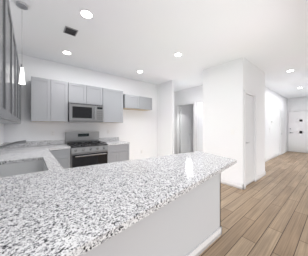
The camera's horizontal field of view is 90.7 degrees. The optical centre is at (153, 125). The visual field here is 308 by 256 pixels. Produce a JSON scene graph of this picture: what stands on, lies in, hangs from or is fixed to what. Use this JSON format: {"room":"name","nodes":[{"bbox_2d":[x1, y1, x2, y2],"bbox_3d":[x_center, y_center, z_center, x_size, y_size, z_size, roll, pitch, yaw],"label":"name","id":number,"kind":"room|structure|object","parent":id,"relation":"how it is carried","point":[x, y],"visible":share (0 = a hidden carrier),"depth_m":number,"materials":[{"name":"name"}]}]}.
{"room":"kitchen","nodes":[
{"label":"kitchen","id":0,"kind":"room"},
{"bbox_2d":[0,123,3,144],"bbox_3d":[-1.542,-0.056,1.206,0.100,2.780,4.520,0,0,-39],"label":"wall","id":1,"kind":"structure","parent":0,"point":[1,133],"depth_m":2.66,"materials":[{"name":"paint"}]},
{"bbox_2d":[0,0,11,123],"bbox_3d":[-0.948,-0.497,0.765,0.258,0.908,0.582,0,0,-39],"label":"upper cabinet","id":2,"kind":"object","parent":1,"relation":"attached to","point":[10,99],"depth_m":1.00,"materials":[{"name":"grey wood"}]},
{"bbox_2d":[0,22,15,123],"bbox_3d":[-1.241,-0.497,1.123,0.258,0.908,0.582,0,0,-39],"label":"upper cabinet","id":3,"kind":"object","parent":1,"relation":"attached to","point":[13,35],"depth_m":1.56,"materials":[{"name":"grey wood"}]},
{"bbox_2d":[16,46,19,123],"bbox_3d":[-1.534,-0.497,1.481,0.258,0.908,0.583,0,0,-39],"label":"upper cabinet","id":4,"kind":"object","parent":1,"relation":"attached to","point":[17,59],"depth_m":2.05,"materials":[{"name":"grey wood"}]},
{"bbox_2d":[20,84,20,123],"bbox_3d":[-2.392,-0.497,2.529,0.258,0.908,0.519,0,0,-39],"label":"upper cabinet","id":5,"kind":"object","parent":1,"relation":"attached to","point":[20,84],"depth_m":2.76,"materials":[{"name":"grey wood"}]},
{"bbox_2d":[4,54,156,159],"bbox_3d":[-1.375,-0.056,4.199,3.950,2.780,0.100,0,0,-39],"label":"wall","id":6,"kind":"structure","parent":0,"point":[137,129],"depth_m":3.92,"materials":[{"name":"paint"}]},
{"bbox_2d":[31,76,67,121],"bbox_3d":[-2.209,-0.520,3.224,0.625,0.861,0.348,0,0,-39],"label":"upper cabinet","id":7,"kind":"object","parent":6,"relation":"attached to","point":[49,100],"visible":1,"depth_m":3.07,"materials":[{"name":"grey wood"}]},
{"bbox_2d":[68,82,102,104],"bbox_3d":[-1.672,-0.730,3.663,0.752,0.442,0.348,0,0,-39],"label":"upper cabinet","id":8,"kind":"object","parent":6,"relation":"attached to","point":[83,94],"visible":0.75,"depth_m":3.50,"materials":[{"name":"grey wood"}]},
{"bbox_2d":[68,102,102,122],"bbox_3d":[-1.635,-0.297,3.615,0.740,0.413,0.458,0,0,-39],"label":"over-the-range microwave","id":9,"kind":"object","parent":8,"relation":"attached to","point":[78,112],"visible":1,"depth_m":3.45,"materials":[{"name":"silver metal"}]},
{"bbox_2d":[99,88,122,122],"bbox_3d":[-1.162,-0.520,4.081,0.558,0.861,0.348,0,0,-39],"label":"upper cabinet","id":10,"kind":"object","parent":6,"relation":"attached to","point":[112,106],"visible":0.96,"depth_m":3.94,"materials":[{"name":"grey wood"}]},
{"bbox_2d":[123,94,151,110],"bbox_3d":[-0.542,-0.680,4.562,0.940,0.371,0.388,0,0,-39],"label":"upper cabinet","id":11,"kind":"object","parent":6,"relation":"attached to","point":[133,102],"visible":1,"depth_m":4.38,"materials":[{"name":"grey wood"}]},
{"bbox_2d":[9,0,307,98],"bbox_3d":[2.500,-1.496,4.760,13.100,0.100,6.600,0,0,-39],"label":"ceiling","id":12,"kind":"structure","parent":0,"point":[129,39],"depth_m":2.48,"materials":[{"name":"paint"}]},
{"bbox_2d":[16,1,27,84],"bbox_3d":[-1.574,-0.973,1.813,0.110,0.944,0.110,0,0,-39],"label":"light","id":13,"kind":"object","parent":12,"relation":"hanging from","point":[21,5],"visible":0.98,"depth_m":1.80,"materials":[{"name":"frosted glass"},{"name":"brushed steel"}]},
{"bbox_2d":[62,50,71,54],"bbox_3d":[-1.712,-1.442,2.992,0.170,0.008,0.170,0,0,-39],"label":"recessed light","id":14,"kind":"object","parent":12,"relation":"in","point":[67,52],"visible":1,"depth_m":2.97,"materials":[{"name":"paint"}]},
{"bbox_2d":[63,26,77,35],"bbox_3d":[-1.272,-1.440,2.319,0.170,0.012,0.190,0,0,-39],"label":"ceiling vent","id":15,"kind":"object","parent":12,"relation":"in","point":[70,31],"visible":1,"depth_m":2.31,"materials":[{"name":"grey metal"}]},
{"bbox_2d":[79,9,93,18],"bbox_3d":[-0.870,-1.442,1.963,0.170,0.008,0.170,0,0,-39],"label":"recessed light","id":16,"kind":"object","parent":12,"relation":"in","point":[86,13],"visible":1,"depth_m":1.95,"materials":[{"name":"paint"}]},
{"bbox_2d":[157,80,173,156],"bbox_3d":[0.178,-0.056,5.340,0.100,2.780,1.360,0,0,-39],"label":"wall","id":17,"kind":"structure","parent":0,"point":[165,118],"depth_m":5.01,"materials":[{"name":"paint"}]},
{"bbox_2d":[182,104,193,151],"bbox_3d":[0.951,-0.056,6.787,2.930,2.780,0.100,0,0,-39],"label":"wall","id":18,"kind":"structure","parent":0,"point":[192,126],"depth_m":7.50,"materials":[{"name":"paint"}]},
{"bbox_2d":[174,85,202,153],"bbox_3d":[1.513,-0.056,5.729,0.100,2.780,2.450,0,0,-39],"label":"wall","id":19,"kind":"structure","parent":0,"point":[195,94],"depth_m":5.91,"materials":[{"name":"paint"}]},
{"bbox_2d":[180,106,190,153],"bbox_3d":[1.379,0.236,6.612,0.779,2.180,0.116,0,0,-39],"label":"door","id":20,"kind":"structure","parent":19,"relation":"in","point":[185,129],"depth_m":6.58,"materials":[{"name":"paint"}]},
{"bbox_2d":[176,100,202,153],"bbox_3d":[1.568,0.209,5.645,0.118,2.250,1.870,0,0,-39],"label":"door frame","id":21,"kind":"structure","parent":19,"relation":"attached to","point":[197,123],"depth_m":5.83,"materials":[{"name":"paint"}]},
{"bbox_2d":[199,103,202,151],"bbox_3d":[2.212,-0.056,6.178,1.550,2.780,0.080,0,0,-39],"label":"wall","id":22,"kind":"structure","parent":0,"point":[201,127],"depth_m":5.80,"materials":[{"name":"paint"}]},
{"bbox_2d":[203,57,264,184],"bbox_3d":[2.144,-0.056,4.043,1.500,2.780,0.960,0,0,-39],"label":"wall","id":23,"kind":"structure","parent":0,"point":[226,85],"depth_m":3.53,"materials":[{"name":"paint"}]},
{"bbox_2d":[221,179,243,189],"bbox_3d":[1.563,1.284,3.559,0.013,0.100,0.973,0,0,-39],"label":"baseboard","id":24,"kind":"structure","parent":23,"relation":"attached to","point":[234,184],"depth_m":3.35,"materials":[{"name":"paint"}]},
{"bbox_2d":[246,94,253,185],"bbox_3d":[2.180,0.312,3.463,0.592,2.028,0.092,0,0,-39],"label":"closet door","id":25,"kind":"structure","parent":23,"relation":"in","point":[249,139],"depth_m":3.50,"materials":[{"name":"paint"}]},
{"bbox_2d":[244,90,256,188],"bbox_3d":[2.191,0.281,3.448,0.730,2.105,0.020,0,0,-39],"label":"door frame","id":26,"kind":"structure","parent":23,"relation":"attached to","point":[245,91],"depth_m":3.29,"materials":[{"name":"paint"}]},
{"bbox_2d":[257,171,265,179],"bbox_3d":[2.756,1.284,3.913,0.743,0.100,0.013,0,0,-39],"label":"baseboard","id":27,"kind":"structure","parent":23,"relation":"attached to","point":[261,175],"depth_m":3.92,"materials":[{"name":"paint"}]},
{"bbox_2d":[199,151,307,255],"bbox_3d":[2.810,1.384,2.882,15.000,0.100,9.900,0,0,-39],"label":"floor","id":28,"kind":"structure","parent":0,"point":[266,214],"depth_m":2.29,"materials":[{"name":"brown wood"}]},
{"bbox_2d":[50,149,70,168],"bbox_3d":[-2.026,0.897,3.192,0.379,0.874,0.627,0,0,-39],"label":"base cabinet","id":29,"kind":"object","parent":28,"relation":"on","point":[63,157],"visible":0.38,"depth_m":3.00,"materials":[{"name":"grey wood"}]},
{"bbox_2d":[65,131,107,167],"bbox_3d":[-1.542,0.739,3.504,0.758,1.190,0.713,0,0,-39],"label":"gas range","id":30,"kind":"object","parent":28,"relation":"on","point":[88,148],"visible":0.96,"depth_m":3.38,"materials":[{"name":"silver metal"}]},
{"bbox_2d":[107,144,128,162],"bbox_3d":[-1.060,0.897,3.983,0.586,0.874,0.627,0,0,-39],"label":"base cabinet","id":31,"kind":"object","parent":28,"relation":"on","point":[117,153],"visible":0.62,"depth_m":3.73,"materials":[{"name":"grey wood"}]},
{"bbox_2d":[99,137,129,145],"bbox_3d":[-1.055,0.389,3.984,0.596,0.140,0.633,0,0,-39],"label":"countertop","id":32,"kind":"structure","parent":31,"relation":"on","point":[112,141],"depth_m":4.11,"materials":[{"name":"stone"}]},
{"bbox_2d":[194,172,221,255],"bbox_3d":[0.428,0.897,1.932,0.530,0.874,0.588,0,0,-39],"label":"base cabinet","id":33,"kind":"object","parent":28,"relation":"on","point":[207,196],"depth_m":1.68,"materials":[{"name":"paint"}]},
{"bbox_3d":[-1.811,0.897,2.116,0.632,0.874,2.565,0,0,-39],"label":"base cabinet","id":34,"kind":"object","parent":28,"relation":"on","visible":0},
{"bbox_2d":[48,140,70,149],"bbox_3d":[-2.017,0.389,3.194,0.361,0.140,0.637,0,0,-39],"label":"countertop","id":35,"kind":"structure","parent":34,"relation":"on","point":[60,144],"depth_m":3.37,"materials":[{"name":"stone"}]},
{"bbox_2d":[0,141,131,255],"bbox_3d":[-1.487,0.389,1.741,0.660,0.140,3.558,0,0,-39],"label":"countertop","id":36,"kind":"structure","parent":34,"relation":"on","point":[55,209],"depth_m":0.76,"materials":[{"name":"stone"}]},
{"bbox_2d":[0,140,25,148],"bbox_3d":[-1.476,0.285,1.520,0.302,0.266,0.138,0,0,-39],"label":"gooseneck faucet","id":37,"kind":"object","parent":36,"relation":"on","point":[14,143],"visible":1,"depth_m":1.57,"materials":[{"name":"silver metal"}]},
{"bbox_2d":[0,160,46,177],"bbox_3d":[-1.424,0.610,1.613,0.454,0.298,0.814,0,0,-39],"label":"sink basin","id":38,"kind":"object","parent":36,"relation":"in","point":[12,169],"visible":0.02,"depth_m":1.92,"materials":[{"name":"silver metal"}]},
{"bbox_2d":[80,151,236,224],"bbox_3d":[0.222,0.439,1.687,1.917,0.040,1.150,0,0,-39],"label":"countertop","id":39,"kind":"structure","parent":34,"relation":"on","point":[150,184],"depth_m":1.29,"materials":[{"name":"stone"}]},
{"bbox_2d":[265,87,287,158],"bbox_3d":[4.911,-0.056,6.346,5.700,2.780,0.100,0,0,-39],"label":"wall","id":40,"kind":"structure","parent":0,"point":[275,102],"depth_m":6.34,"materials":[{"name":"paint"}]},
{"bbox_2d":[265,153,279,161],"bbox_3d":[4.239,1.284,5.722,3.870,0.100,0.013,0,0,-39],"label":"baseboard","id":41,"kind":"structure","parent":40,"relation":"attached to","point":[278,154],"depth_m":6.15,"materials":[{"name":"paint"}]},
{"bbox_2d":[279,109,284,152],"bbox_3d":[6.114,0.281,7.252,0.970,2.105,0.020,0,0,-39],"label":"door frame","id":42,"kind":"structure","parent":40,"relation":"attached to","point":[279,109],"depth_m":6.95,"materials":[{"name":"paint"}]},
{"bbox_2d":[280,111,284,154],"bbox_3d":[6.141,0.311,7.220,0.844,2.030,0.092,0,0,-39],"label":"bedroom door","id":43,"kind":"structure","parent":40,"relation":"in","point":[282,132],"depth_m":7.19,"materials":[{"name":"paint"}]},
{"bbox_2d":[288,97,307,111],"bbox_3d":[7.854,-0.056,7.171,0.100,2.780,2.350,0,0,-39],"label":"wall","id":44,"kind":"structure","parent":0,"point":[300,103],"depth_m":7.72,"materials":[{"name":"paint"}]},
{"bbox_2d":[287,110,307,150],"bbox_3d":[7.392,0.267,7.640,0.020,2.135,1.060,0,0,-39],"label":"door frame","id":45,"kind":"structure","parent":44,"relation":"attached to","point":[293,110],"depth_m":8.00,"materials":[{"name":"paint"}]},
{"bbox_2d":[289,111,307,152],"bbox_3d":[7.356,0.301,7.610,0.100,2.050,0.934,0,0,-39],"label":"entry door","id":46,"kind":"structure","parent":44,"relation":"in","point":[298,131],"depth_m":7.69,"materials":[{"name":"paint"}]}
]}

